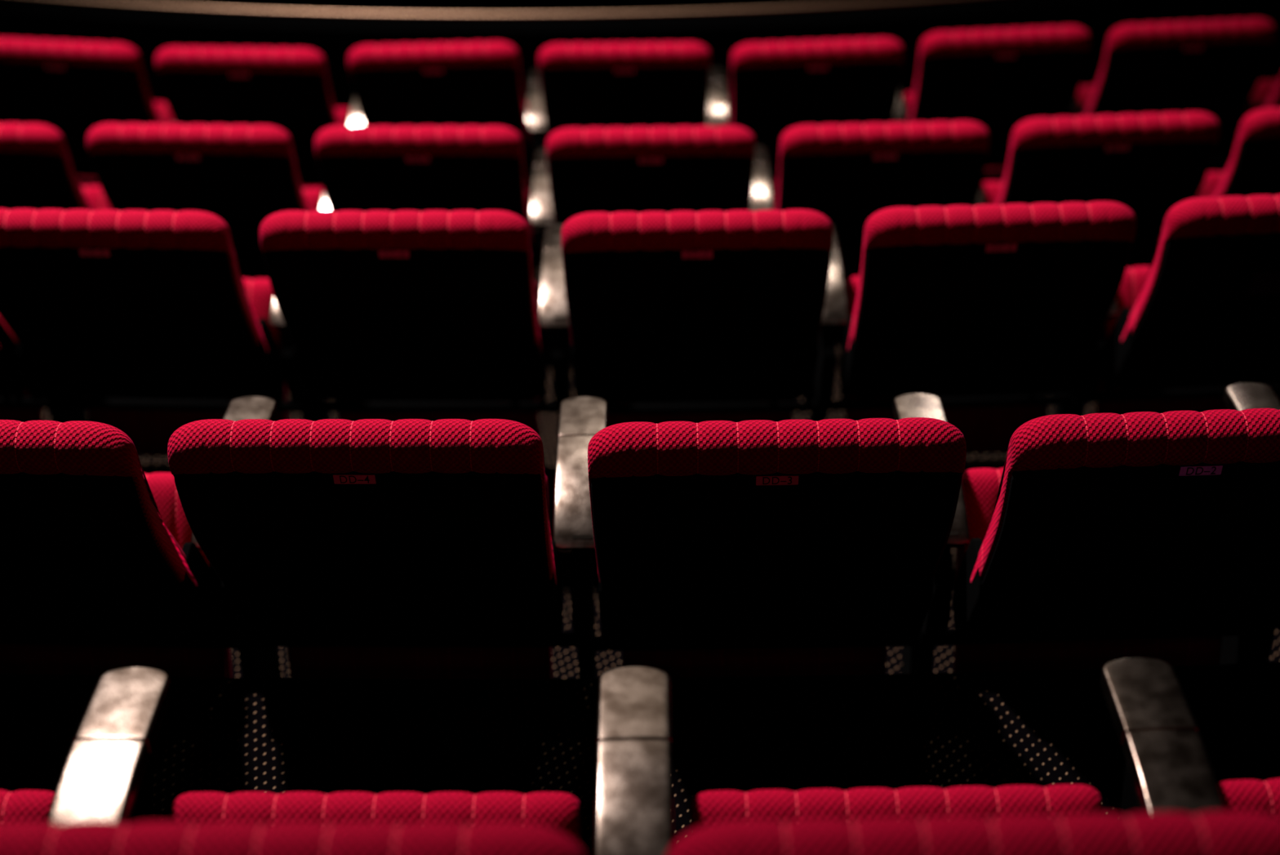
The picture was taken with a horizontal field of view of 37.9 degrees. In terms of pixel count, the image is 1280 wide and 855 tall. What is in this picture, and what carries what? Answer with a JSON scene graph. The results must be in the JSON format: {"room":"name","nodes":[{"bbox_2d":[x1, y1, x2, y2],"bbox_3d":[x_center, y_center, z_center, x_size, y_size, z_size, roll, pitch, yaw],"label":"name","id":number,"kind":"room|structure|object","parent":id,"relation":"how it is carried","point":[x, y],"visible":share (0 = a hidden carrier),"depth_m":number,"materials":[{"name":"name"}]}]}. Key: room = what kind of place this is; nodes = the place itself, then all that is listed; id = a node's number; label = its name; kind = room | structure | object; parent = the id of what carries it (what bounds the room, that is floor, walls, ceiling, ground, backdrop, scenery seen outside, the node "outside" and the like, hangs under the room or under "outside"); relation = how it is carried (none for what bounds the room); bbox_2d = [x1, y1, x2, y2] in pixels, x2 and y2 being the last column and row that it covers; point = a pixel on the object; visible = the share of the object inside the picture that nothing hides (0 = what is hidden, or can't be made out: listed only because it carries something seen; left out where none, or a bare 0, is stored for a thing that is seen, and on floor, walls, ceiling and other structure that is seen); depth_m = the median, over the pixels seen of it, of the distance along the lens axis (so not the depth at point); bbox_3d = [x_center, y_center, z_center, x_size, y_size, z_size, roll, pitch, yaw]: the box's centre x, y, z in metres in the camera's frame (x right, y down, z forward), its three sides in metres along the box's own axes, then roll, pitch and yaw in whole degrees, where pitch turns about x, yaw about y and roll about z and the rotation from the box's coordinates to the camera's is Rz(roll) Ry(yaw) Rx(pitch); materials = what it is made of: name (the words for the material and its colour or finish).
{"room":"auditorium","nodes":[
{"label":"auditorium","id":0,"kind":"room"},
{"bbox_2d":[0,160,1279,854],"bbox_3d":[0.003,0.163,3.828,8.000,1.212,8.243,-1,33,0],"label":"floor","id":1,"kind":"structure","parent":0,"point":[944,728],"depth_m":2.74,"materials":[{"name":"carpet"}]},
{"bbox_2d":[0,315,48,422],"bbox_3d":[-1.525,-0.206,3.797,0.526,0.744,0.484,2,33,4],"label":"seat","id":2,"kind":"object","parent":1,"relation":"on","point":[16,403],"visible":0.41,"depth_m":3.86,"materials":[{"name":"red fabric"}]},
{"bbox_2d":[0,789,54,822],"bbox_3d":[-0.823,0.500,1.789,0.526,0.744,0.484,1,33,2],"label":"seat","id":3,"kind":"object","parent":1,"relation":"on","point":[25,804],"visible":0.47,"depth_m":1.93,"materials":[{"name":"red fabric"}]},
{"bbox_2d":[0,122,111,210],"bbox_3d":[-1.600,-0.527,4.821,0.526,0.744,0.484,2,33,5],"label":"seat","id":4,"kind":"object","parent":1,"relation":"on","point":[37,171],"visible":0.36,"depth_m":4.50,"materials":[{"name":"red fabric"}]},
{"bbox_2d":[80,185,111,210],"bbox_3d":[-1.585,-0.457,5.040,0.425,0.385,0.151,2,33,5],"label":"seat cushion","id":5,"kind":"object","parent":4,"relation":"on","point":[95,195],"depth_m":4.95,"materials":[{"name":"red fabric"}]},
{"bbox_2d":[0,37,173,186],"bbox_3d":[-1.683,-0.920,5.766,0.544,0.765,0.484,4,33,5],"label":"seat","id":6,"kind":"object","parent":1,"relation":"on","point":[72,88],"visible":0.6,"depth_m":5.46,"materials":[{"name":"red fabric"}]},
{"bbox_2d":[77,102,173,180],"bbox_3d":[-1.665,-0.849,5.985,0.425,0.385,0.151,4,33,5],"label":"seat cushion","id":7,"kind":"object","parent":6,"relation":"on","point":[162,108],"depth_m":5.90,"materials":[{"name":"red fabric"}]},
{"bbox_2d":[46,666,172,824],"bbox_3d":[-0.543,0.590,2.015,0.077,0.562,0.355,0,33,2],"label":"armrest","id":8,"kind":"object","parent":1,"relation":"on","point":[104,775],"visible":0.88,"depth_m":1.91,"materials":[{"name":"metal"}]},
{"bbox_2d":[0,419,237,677],"bbox_3d":[-0.895,0.192,2.804,0.526,0.744,0.484,1,33,3],"label":"seat","id":9,"kind":"object","parent":1,"relation":"on","point":[101,570],"visible":0.79,"depth_m":2.65,"materials":[{"name":"red fabric"}]},
{"bbox_2d":[0,208,301,457],"bbox_3d":[-0.981,-0.194,3.765,0.526,0.744,0.484,1,33,3],"label":"seat","id":10,"kind":"object","parent":1,"relation":"on","point":[151,319],"visible":0.89,"depth_m":3.56,"materials":[{"name":"red fabric"}]},
{"bbox_2d":[87,278,288,457],"bbox_3d":[-0.971,-0.123,3.985,0.425,0.385,0.151,1,33,3],"label":"seat cushion","id":11,"kind":"object","parent":10,"relation":"on","point":[150,424],"depth_m":3.97,"materials":[{"name":"red fabric"}]},
{"bbox_2d":[86,123,323,279],"bbox_3d":[-1.057,-0.517,4.790,0.526,0.744,0.484,1,33,3],"label":"seat","id":12,"kind":"object","parent":1,"relation":"on","point":[242,175],"visible":0.6,"depth_m":4.47,"materials":[{"name":"red fabric"}]},
{"bbox_2d":[302,187,323,211],"bbox_3d":[-1.046,-0.446,5.010,0.425,0.385,0.151,1,33,3],"label":"seat cushion","id":13,"kind":"object","parent":12,"relation":"on","point":[313,196],"depth_m":4.93,"materials":[{"name":"red fabric"}]},
{"bbox_2d":[191,395,282,677],"bbox_3d":[-0.628,0.281,3.032,0.077,0.562,0.355,0,33,2],"label":"armrest","id":14,"kind":"object","parent":1,"relation":"on","point":[255,661],"visible":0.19,"depth_m":2.98,"materials":[{"name":"metal"}]},
{"bbox_2d":[155,45,351,188],"bbox_3d":[-1.129,-0.885,5.697,0.526,0.744,0.484,1,33,4],"label":"seat","id":15,"kind":"object","parent":1,"relation":"on","point":[287,89],"visible":0.64,"depth_m":5.38,"materials":[{"name":"red fabric"}]},
{"bbox_2d":[302,107,351,188],"bbox_3d":[-1.116,-0.814,5.917,0.425,0.385,0.151,1,33,4],"label":"seat cushion","id":16,"kind":"object","parent":15,"relation":"on","point":[343,113],"depth_m":5.83,"materials":[{"name":"red fabric"}]},
{"bbox_2d":[0,791,585,854],"bbox_3d":[-0.278,0.502,1.772,0.526,0.744,0.484,0,33,1],"label":"seat","id":17,"kind":"object","parent":1,"relation":"on","point":[207,822],"visible":1,"depth_m":1.40,"materials":[{"name":"red fabric"}]},
{"bbox_2d":[170,791,582,848],"bbox_3d":[-0.273,0.573,1.992,0.425,0.385,0.151,0,33,1],"label":"seat cushion","id":18,"kind":"object","parent":17,"relation":"on","point":[560,811],"depth_m":1.92,"materials":[{"name":"red fabric"}]},
{"bbox_2d":[269,293,328,421],"bbox_3d":[-0.700,-0.103,3.990,0.077,0.562,0.355,1,33,2],"label":"armrest","id":19,"kind":"object","parent":1,"relation":"on","point":[298,393],"visible":0.11,"depth_m":3.78,"materials":[{"name":"metal"}]},
{"bbox_2d":[320,190,329,210],"bbox_3d":[-0.776,-0.424,5.011,0.077,0.562,0.355,1,33,3],"label":"armrest","id":20,"kind":"object","parent":1,"relation":"on","point":[324,206],"visible":0.09,"depth_m":4.79,"materials":[{"name":"metal"}]},
{"bbox_2d":[348,94,364,126],"bbox_3d":[-0.845,-0.802,5.933,0.077,0.562,0.355,1,33,3],"label":"armrest","id":21,"kind":"object","parent":1,"relation":"on","point":[355,118],"visible":0.09,"depth_m":5.71,"materials":[{"name":"metal"}]},
{"bbox_2d":[167,418,577,678],"bbox_3d":[-0.364,0.193,2.790,0.526,0.744,0.484,0,33,1],"label":"seat","id":22,"kind":"object","parent":1,"relation":"on","point":[364,548],"visible":0.93,"depth_m":2.53,"materials":[{"name":"red fabric"}]},
{"bbox_2d":[287,476,552,678],"bbox_3d":[-0.358,0.263,3.010,0.425,0.385,0.151,0,33,1],"label":"seat cushion","id":23,"kind":"object","parent":22,"relation":"on","point":[308,658],"depth_m":3.00,"materials":[{"name":"fabric"}]},
{"bbox_2d":[259,210,557,435],"bbox_3d":[-0.437,-0.190,3.745,0.526,0.744,0.484,0,33,2],"label":"seat","id":24,"kind":"object","parent":1,"relation":"on","point":[431,315],"visible":0.94,"depth_m":3.51,"materials":[{"name":"red fabric"}]},
{"bbox_2d":[337,282,539,435],"bbox_3d":[-0.431,-0.119,3.965,0.425,0.385,0.151,0,33,2],"label":"seat cushion","id":25,"kind":"object","parent":24,"relation":"on","point":[526,412],"depth_m":3.93,"materials":[{"name":"red fabric"}]},
{"bbox_2d":[314,125,539,295],"bbox_3d":[-0.514,-0.509,4.763,0.526,0.744,0.484,0,33,2],"label":"seat","id":26,"kind":"object","parent":1,"relation":"on","point":[363,168],"visible":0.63,"depth_m":4.43,"materials":[{"name":"red fabric"}]},
{"bbox_2d":[525,190,528,212],"bbox_3d":[-0.507,-0.438,4.983,0.425,0.385,0.151,0,33,2],"label":"seat cushion","id":27,"kind":"object","parent":26,"relation":"on","point":[527,197],"depth_m":4.92,"materials":[{"name":"red fabric"}]},
{"bbox_2d":[347,40,534,215],"bbox_3d":[-0.566,-0.897,5.702,0.547,0.768,0.484,-1,33,3],"label":"seat","id":28,"kind":"object","parent":1,"relation":"on","point":[473,83],"visible":0.55,"depth_m":5.39,"materials":[{"name":"red fabric"}]},
{"bbox_2d":[524,102,532,215],"bbox_3d":[-0.559,-0.827,5.921,0.425,0.385,0.151,-1,33,3],"label":"seat cushion","id":29,"kind":"object","parent":28,"relation":"on","point":[528,183],"depth_m":5.89,"materials":[{"name":"red fabric"}]},
{"bbox_2d":[526,69,546,159],"bbox_3d":[-0.305,-0.807,5.926,0.077,0.562,0.355,0,33,1],"label":"armrest","id":30,"kind":"object","parent":1,"relation":"on","point":[535,113],"visible":0.42,"depth_m":5.72,"materials":[{"name":"metal"}]},
{"bbox_2d":[529,147,554,262],"bbox_3d":[-0.237,-0.417,4.986,0.077,0.562,0.355,0,33,1],"label":"armrest","id":31,"kind":"object","parent":1,"relation":"on","point":[541,212],"visible":0.48,"depth_m":4.78,"materials":[{"name":"metal"}]},
{"bbox_2d":[538,224,572,420],"bbox_3d":[-0.161,-0.100,3.970,0.077,0.562,0.355,0,33,1],"label":"armrest","id":32,"kind":"object","parent":1,"relation":"on","point":[553,308],"visible":0.53,"depth_m":3.77,"materials":[{"name":"metal"}]},
{"bbox_2d":[552,396,608,678],"bbox_3d":[-0.087,0.282,3.017,0.077,0.562,0.355,0,33,1],"label":"armrest","id":33,"kind":"object","parent":1,"relation":"on","point":[580,418],"visible":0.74,"depth_m":2.85,"materials":[{"name":"metal"}]},
{"bbox_2d":[538,41,710,142],"bbox_3d":[-0.039,-0.894,5.683,0.526,0.744,0.484,-1,33,1],"label":"seat","id":34,"kind":"object","parent":1,"relation":"on","point":[628,85],"visible":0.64,"depth_m":5.36,"materials":[{"name":"red fabric"}]},
{"bbox_2d":[594,666,673,854],"bbox_3d":[-0.002,0.588,2.004,0.077,0.562,0.355,-1,33,1],"label":"armrest","id":35,"kind":"object","parent":1,"relation":"on","point":[634,815],"visible":1,"depth_m":1.88,"materials":[{"name":"metal"}]},
{"bbox_2d":[546,125,755,225],"bbox_3d":[0.030,-0.503,4.740,0.526,0.744,0.484,-1,33,1],"label":"seat","id":36,"kind":"object","parent":1,"relation":"on","point":[616,169],"visible":0.5,"depth_m":4.41,"materials":[{"name":"red fabric"}]},
{"bbox_2d":[560,208,832,426],"bbox_3d":[0.107,-0.187,3.726,0.526,0.744,0.484,-1,33,0],"label":"seat","id":37,"kind":"object","parent":1,"relation":"on","point":[680,315],"visible":0.89,"depth_m":3.48,"materials":[{"name":"red fabric"}]},
{"bbox_2d":[607,400,792,426],"bbox_3d":[0.109,-0.117,3.946,0.425,0.385,0.151,-1,33,0],"label":"seat cushion","id":38,"kind":"object","parent":37,"relation":"on","point":[775,411],"depth_m":3.91,"materials":[{"name":"red fabric"}]},
{"bbox_2d":[707,67,728,126],"bbox_3d":[0.235,-0.809,5.916,0.077,0.562,0.355,-1,33,0],"label":"armrest","id":39,"kind":"object","parent":1,"relation":"on","point":[717,113],"visible":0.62,"depth_m":5.73,"materials":[{"name":"metal"}]},
{"bbox_2d":[750,146,773,211],"bbox_3d":[0.303,-0.418,4.974,0.077,0.562,0.355,-1,33,0],"label":"armrest","id":40,"kind":"object","parent":1,"relation":"on","point":[762,195],"visible":0.38,"depth_m":4.80,"materials":[{"name":"metal"}]},
{"bbox_2d":[587,417,966,677],"bbox_3d":[0.181,0.193,2.774,0.526,0.744,0.484,-1,33,0],"label":"seat","id":41,"kind":"object","parent":1,"relation":"on","point":[797,547],"visible":0.93,"depth_m":2.51,"materials":[{"name":"red fabric"}]},
{"bbox_2d":[622,646,886,677],"bbox_3d":[0.183,0.264,2.994,0.425,0.385,0.151,-1,33,0],"label":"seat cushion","id":42,"kind":"object","parent":41,"relation":"on","point":[677,661],"depth_m":2.99,"materials":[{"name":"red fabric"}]},
{"bbox_2d":[729,37,903,209],"bbox_3d":[0.516,-0.902,5.680,0.539,0.759,0.484,-2,33,0],"label":"seat","id":43,"kind":"object","parent":1,"relation":"on","point":[777,87],"visible":0.59,"depth_m":5.37,"materials":[{"name":"red fabric"}]},
{"bbox_2d":[770,182,777,209],"bbox_3d":[0.514,-0.831,5.900,0.425,0.385,0.151,-2,33,0],"label":"seat cushion","id":44,"kind":"object","parent":43,"relation":"on","point":[774,184],"depth_m":5.87,"materials":[{"name":"red fabric"}]},
{"bbox_2d":[808,224,848,421],"bbox_3d":[0.380,-0.105,3.963,0.077,0.562,0.355,-1,33,0],"label":"armrest","id":45,"kind":"object","parent":1,"relation":"on","point":[835,314],"visible":0.41,"depth_m":3.76,"materials":[{"name":"metal"}]},
{"bbox_2d":[774,120,989,291],"bbox_3d":[0.575,-0.512,4.739,0.526,0.744,0.484,-2,33,-1],"label":"seat","id":46,"kind":"object","parent":1,"relation":"on","point":[846,174],"visible":0.57,"depth_m":4.41,"materials":[{"name":"red fabric"}]},
{"bbox_2d":[774,191,846,284],"bbox_3d":[0.573,-0.441,4.959,0.425,0.385,0.151,-2,33,-1],"label":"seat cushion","id":47,"kind":"object","parent":46,"relation":"on","point":[776,191],"depth_m":4.90,"materials":[{"name":"red fabric"}]},
{"bbox_2d":[893,85,905,122],"bbox_3d":[0.773,-0.835,5.942,0.077,0.562,0.355,-2,33,-2],"label":"armrest","id":48,"kind":"object","parent":1,"relation":"on","point":[900,114],"visible":0.16,"depth_m":5.71,"materials":[{"name":"metal"}]},
{"bbox_2d":[893,392,969,673],"bbox_3d":[0.453,0.276,3.012,0.077,0.562,0.355,-1,33,-1],"label":"armrest","id":49,"kind":"object","parent":1,"relation":"on","point":[916,659],"visible":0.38,"depth_m":2.85,"materials":[{"name":"metal"}]},
{"bbox_2d":[666,783,1279,854],"bbox_3d":[0.267,0.496,1.767,0.526,0.744,0.484,-1,33,0],"label":"seat","id":50,"kind":"object","parent":1,"relation":"on","point":[1061,819],"visible":1,"depth_m":1.39,"materials":[{"name":"red fabric"}]},
{"bbox_2d":[690,783,1102,830],"bbox_3d":[0.268,0.567,1.987,0.425,0.385,0.151,-1,33,0],"label":"seat cushion","id":51,"kind":"object","parent":50,"relation":"on","point":[919,802],"depth_m":1.92,"materials":[{"name":"red fabric"}]},
{"bbox_2d":[975,184,985,205],"bbox_3d":[0.843,-0.434,4.984,0.077,0.562,0.355,-2,33,-2],"label":"armrest","id":52,"kind":"object","parent":1,"relation":"on","point":[980,200],"visible":0.07,"depth_m":4.76,"materials":[{"name":"metal"}]},
{"bbox_2d":[827,201,1136,453],"bbox_3d":[0.652,-0.200,3.731,0.526,0.744,0.484,-2,33,-1],"label":"seat","id":53,"kind":"object","parent":1,"relation":"on","point":[989,311],"visible":0.94,"depth_m":3.50,"materials":[{"name":"red fabric"}]},
{"bbox_2d":[844,275,1048,453],"bbox_3d":[0.650,-0.129,3.951,0.425,0.385,0.151,-2,33,-1],"label":"seat cushion","id":54,"kind":"object","parent":53,"relation":"on","point":[987,424],"depth_m":3.94,"materials":[{"name":"red fabric"}]},
{"bbox_2d":[902,25,1089,183],"bbox_3d":[1.054,-0.947,5.734,0.535,0.754,0.484,-3,33,-2],"label":"seat","id":55,"kind":"object","parent":1,"relation":"on","point":[997,79],"visible":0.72,"depth_m":5.44,"materials":[{"name":"red fabric"}]},
{"bbox_2d":[902,92,1004,183],"bbox_3d":[1.047,-0.875,5.954,0.425,0.385,0.151,-3,33,-2],"label":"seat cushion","id":56,"kind":"object","parent":55,"relation":"on","point":[996,174],"depth_m":5.92,"materials":[{"name":"red fabric"}]},
{"bbox_2d":[1068,97,1079,116],"bbox_3d":[1.309,-0.871,5.982,0.077,0.562,0.355,-3,33,-3],"label":"armrest","id":57,"kind":"object","parent":1,"relation":"on","point":[1075,108],"visible":0.08,"depth_m":5.75,"materials":[{"name":"metal"}]},
{"bbox_2d":[981,111,1219,267],"bbox_3d":[1.118,-0.534,4.760,0.526,0.744,0.484,-2,33,-2],"label":"seat","id":58,"kind":"object","parent":1,"relation":"on","point":[1148,164],"visible":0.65,"depth_m":4.44,"materials":[{"name":"red fabric"}]},
{"bbox_2d":[981,181,1002,204],"bbox_3d":[1.112,-0.463,4.979,0.425,0.385,0.151,-2,33,-2],"label":"seat cushion","id":59,"kind":"object","parent":58,"relation":"on","point":[991,190],"depth_m":4.90,"materials":[{"name":"red fabric"}]},
{"bbox_2d":[934,408,1279,672],"bbox_3d":[0.726,0.181,2.779,0.526,0.744,0.484,-2,33,-1],"label":"seat","id":60,"kind":"object","parent":1,"relation":"on","point":[1099,539],"visible":0.91,"depth_m":2.56,"materials":[{"name":"red fabric"}]},
{"bbox_2d":[953,467,1222,672],"bbox_3d":[0.724,0.252,2.999,0.425,0.385,0.151,-2,33,-1],"label":"seat cushion","id":61,"kind":"object","parent":60,"relation":"on","point":[988,653],"depth_m":2.99,"materials":[{"name":"red fabric"}]},
{"bbox_2d":[1100,657,1225,815],"bbox_3d":[0.539,0.578,2.005,0.077,0.562,0.355,-1,33,-1],"label":"armrest","id":62,"kind":"object","parent":1,"relation":"on","point":[1168,768],"visible":0.87,"depth_m":1.90,"materials":[{"name":"metal"}]},
{"bbox_2d":[1069,17,1275,168],"bbox_3d":[1.588,-0.974,5.762,0.526,0.744,0.484,-3,33,-4],"label":"seat","id":63,"kind":"object","parent":1,"relation":"on","point":[1214,68],"visible":0.62,"depth_m":5.46,"materials":[{"name":"red fabric"}]},
{"bbox_2d":[1069,84,1095,117],"bbox_3d":[1.578,-0.902,5.981,0.425,0.385,0.151,-3,33,-4],"label":"seat cushion","id":64,"kind":"object","parent":63,"relation":"on","point":[1085,92],"depth_m":5.90,"materials":[{"name":"red fabric"}]},
{"bbox_2d":[1084,194,1279,414],"bbox_3d":[1.196,-0.221,3.750,0.526,0.744,0.484,-3,33,-2],"label":"seat","id":65,"kind":"object","parent":1,"relation":"on","point":[1190,325],"visible":0.85,"depth_m":3.59,"materials":[{"name":"red fabric"}]},
{"bbox_2d":[1095,266,1279,414],"bbox_3d":[1.190,-0.150,3.970,0.425,0.385,0.151,-3,33,-2],"label":"seat cushion","id":66,"kind":"object","parent":65,"relation":"on","point":[1199,399],"depth_m":3.93,"materials":[{"name":"red fabric"}]},
{"bbox_2d":[1208,97,1253,172],"bbox_3d":[1.847,-0.893,6.003,0.077,0.562,0.355,-4,33,-5],"label":"armrest","id":67,"kind":"object","parent":1,"relation":"on","point":[1220,164],"visible":0.1,"depth_m":5.88,"materials":[{"name":"metal"}]},
{"bbox_2d":[1196,107,1279,198],"bbox_3d":[1.661,-0.564,4.791,0.526,0.744,0.484,-3,33,-4],"label":"seat","id":68,"kind":"object","parent":1,"relation":"on","point":[1253,165],"visible":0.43,"depth_m":4.48,"materials":[{"name":"red fabric"}]},
{"bbox_2d":[1196,171,1224,197],"bbox_3d":[1.651,-0.493,5.011,0.425,0.385,0.151,-3,33,-4],"label":"seat cushion","id":69,"kind":"object","parent":68,"relation":"on","point":[1212,180],"depth_m":4.93,"materials":[{"name":"red fabric"}]},
{"bbox_2d":[1217,777,1279,817],"bbox_3d":[0.812,0.483,1.773,0.526,0.744,0.484,-2,33,-1],"label":"seat","id":70,"kind":"object","parent":1,"relation":"on","point":[1243,794],"visible":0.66,"depth_m":1.92,"materials":[{"name":"red fabric"}]},
{"bbox_2d":[1219,382,1279,663],"bbox_3d":[0.994,0.259,3.024,0.077,0.562,0.355,-2,33,-2],"label":"armrest","id":71,"kind":"object","parent":1,"relation":"on","point":[1240,396],"visible":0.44,"depth_m":3.00,"materials":[{"name":"metal"}]},
{"bbox_2d":[1224,79,1279,170],"bbox_3d":[2.132,-0.992,5.777,0.526,0.744,0.484,-4,33,-5],"label":"seat","id":72,"kind":"object","parent":1,"relation":"on","point":[1266,94],"visible":0.16,"depth_m":5.91,"materials":[{"name":"red fabric"}]},
{"bbox_2d":[1243,79,1279,117],"bbox_3d":[2.117,-0.921,5.996,0.425,0.385,0.151,-4,33,-5],"label":"seat cushion","id":73,"kind":"object","parent":72,"relation":"on","point":[1264,88],"depth_m":5.91,"materials":[{"name":"red fabric"}]},
{"bbox_2d":[0,0,1279,150],"bbox_3d":[-0.019,-1.116,7.147,8.000,1.343,1.284,-1,33,0],"label":"floor","id":74,"kind":"structure","parent":0,"point":[148,31],"depth_m":6.36,"materials":[{"name":"black paint"}]},
{"bbox_2d":[39,0,962,24],"bbox_3d":[-0.029,-1.696,6.770,8.008,0.045,1.179,-1,33,0],"label":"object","id":75,"kind":"object","parent":74,"relation":"on","point":[166,6],"visible":1,"depth_m":6.30,"materials":[{"name":"brown metal"}]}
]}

